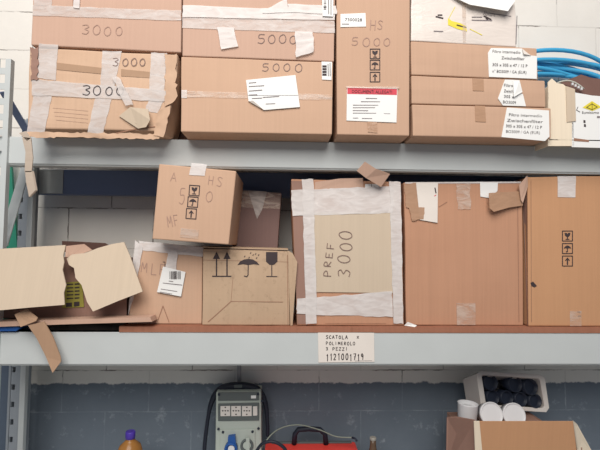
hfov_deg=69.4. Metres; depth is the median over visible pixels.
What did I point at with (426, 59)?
cardboard box
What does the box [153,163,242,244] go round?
cardboard box
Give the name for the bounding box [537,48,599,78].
hose
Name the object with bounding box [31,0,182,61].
cardboard box
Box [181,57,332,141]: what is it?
cardboard box
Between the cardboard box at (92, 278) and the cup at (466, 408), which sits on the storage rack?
the cardboard box at (92, 278)
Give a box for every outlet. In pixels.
[220,406,229,415]
[231,406,240,415]
[242,406,251,415]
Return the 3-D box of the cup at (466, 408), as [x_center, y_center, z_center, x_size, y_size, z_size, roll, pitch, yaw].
[0.725,0.813,1.868,0.085,0.094,0.086,1,-3,-2]
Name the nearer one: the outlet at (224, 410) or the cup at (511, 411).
the cup at (511, 411)
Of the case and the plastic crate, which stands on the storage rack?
the case
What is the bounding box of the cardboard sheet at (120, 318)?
[0,314,156,326]
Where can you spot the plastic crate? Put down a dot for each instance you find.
(473, 384)
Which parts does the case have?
handle, trim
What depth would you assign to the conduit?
2.11 m
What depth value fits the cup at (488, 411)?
1.85 m
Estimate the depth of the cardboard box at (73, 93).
1.63 m
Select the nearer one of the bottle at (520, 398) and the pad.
the pad
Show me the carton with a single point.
(575, 117)
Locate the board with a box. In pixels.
[7,167,17,247]
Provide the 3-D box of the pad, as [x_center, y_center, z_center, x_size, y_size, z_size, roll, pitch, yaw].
[-1.164,0.406,1.735,0.149,0.019,0.120,1,-3,-2]
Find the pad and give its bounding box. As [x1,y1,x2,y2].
[0,326,28,330]
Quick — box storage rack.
[0,59,599,449]
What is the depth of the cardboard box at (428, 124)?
1.68 m
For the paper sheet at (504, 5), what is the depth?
1.69 m
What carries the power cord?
on the case
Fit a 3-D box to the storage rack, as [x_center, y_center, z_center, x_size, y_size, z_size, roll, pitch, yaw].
[0.143,0.498,1.780,3.077,2.295,0.695,1,-3,-2]
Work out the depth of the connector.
1.75 m
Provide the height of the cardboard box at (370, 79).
0.669 m
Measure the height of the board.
2.008 m
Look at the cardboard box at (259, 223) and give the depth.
1.98 m
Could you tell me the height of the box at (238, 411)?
0.492 m
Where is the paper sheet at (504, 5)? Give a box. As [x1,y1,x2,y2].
[460,0,514,10]
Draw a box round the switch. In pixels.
[253,406,256,415]
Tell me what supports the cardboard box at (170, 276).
on the plank
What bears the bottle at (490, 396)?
in the plastic crate
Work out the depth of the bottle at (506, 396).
1.98 m
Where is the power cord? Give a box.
[256,440,286,449]
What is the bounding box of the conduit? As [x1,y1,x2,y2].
[237,365,240,381]
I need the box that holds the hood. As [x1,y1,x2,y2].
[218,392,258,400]
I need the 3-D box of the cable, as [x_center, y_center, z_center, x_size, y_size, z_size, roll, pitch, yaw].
[-0.305,0.979,2.060,0.320,0.455,0.042,1,-3,-2]
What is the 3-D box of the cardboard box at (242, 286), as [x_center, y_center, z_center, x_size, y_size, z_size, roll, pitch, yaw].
[-0.207,0.250,1.846,0.384,0.320,0.205,1,-3,-2]
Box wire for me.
[262,424,357,446]
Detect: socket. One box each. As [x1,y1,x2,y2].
[224,434,237,449]
[240,437,252,449]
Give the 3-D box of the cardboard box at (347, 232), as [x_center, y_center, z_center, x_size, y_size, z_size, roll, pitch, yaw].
[0.190,0.086,1.909,0.469,0.661,0.405,1,-3,-2]
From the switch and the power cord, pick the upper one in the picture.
the switch
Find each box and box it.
[0,241,142,318]
[19,43,180,196]
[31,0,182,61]
[128,240,209,323]
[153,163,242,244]
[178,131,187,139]
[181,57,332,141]
[182,0,336,62]
[202,246,296,325]
[215,385,262,449]
[233,190,281,249]
[290,162,403,324]
[329,0,409,142]
[401,182,522,326]
[402,105,550,145]
[409,42,536,80]
[409,76,544,107]
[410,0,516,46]
[446,412,590,449]
[514,176,599,325]
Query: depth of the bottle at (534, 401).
1.98 m
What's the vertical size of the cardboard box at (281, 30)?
0.365 m
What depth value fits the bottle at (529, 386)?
1.98 m
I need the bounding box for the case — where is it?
[265,426,356,449]
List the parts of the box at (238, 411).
plate, outlet frame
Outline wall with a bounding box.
[0,0,599,449]
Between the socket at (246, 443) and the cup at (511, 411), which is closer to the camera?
the cup at (511, 411)
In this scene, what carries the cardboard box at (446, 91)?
on the cardboard box at (428, 124)
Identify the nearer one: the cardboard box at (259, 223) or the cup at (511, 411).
the cup at (511, 411)
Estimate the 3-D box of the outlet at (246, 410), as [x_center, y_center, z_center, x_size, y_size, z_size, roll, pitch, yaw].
[-0.247,0.864,2.010,0.045,0.046,0.006,1,-3,-2]
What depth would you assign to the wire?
1.98 m
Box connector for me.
[557,80,584,89]
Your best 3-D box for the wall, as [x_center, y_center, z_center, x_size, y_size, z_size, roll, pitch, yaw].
[-0.081,-0.130,2.308,8.000,3.600,0.200,1,-3,-2]
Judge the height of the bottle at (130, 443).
0.248 m
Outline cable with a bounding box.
[202,382,268,449]
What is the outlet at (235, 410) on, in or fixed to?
attached to the box at (238, 411)
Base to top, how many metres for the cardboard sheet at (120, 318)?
0.041 m
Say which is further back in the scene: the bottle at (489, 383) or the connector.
the bottle at (489, 383)
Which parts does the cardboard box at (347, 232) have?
pale panel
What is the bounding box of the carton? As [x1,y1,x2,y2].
[533,75,599,150]
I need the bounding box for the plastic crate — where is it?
[463,371,548,411]
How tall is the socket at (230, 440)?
0.089 m
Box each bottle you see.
[118,429,142,449]
[369,436,376,449]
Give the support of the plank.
on the storage rack
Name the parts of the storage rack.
post, post, cardboard strip, shelf panel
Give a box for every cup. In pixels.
[457,399,477,420]
[477,402,502,420]
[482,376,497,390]
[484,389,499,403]
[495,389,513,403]
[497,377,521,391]
[500,403,525,420]
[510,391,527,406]
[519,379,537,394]
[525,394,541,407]
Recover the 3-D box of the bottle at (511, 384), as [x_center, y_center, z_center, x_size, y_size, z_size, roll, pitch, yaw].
[0.971,0.734,2.006,0.070,0.085,0.097,1,-3,-9]
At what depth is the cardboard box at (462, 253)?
1.80 m
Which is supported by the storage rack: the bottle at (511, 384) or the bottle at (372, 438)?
the bottle at (372, 438)
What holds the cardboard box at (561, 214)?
on the plank
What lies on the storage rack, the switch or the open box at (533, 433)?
the open box at (533, 433)
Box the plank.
[119,312,599,332]

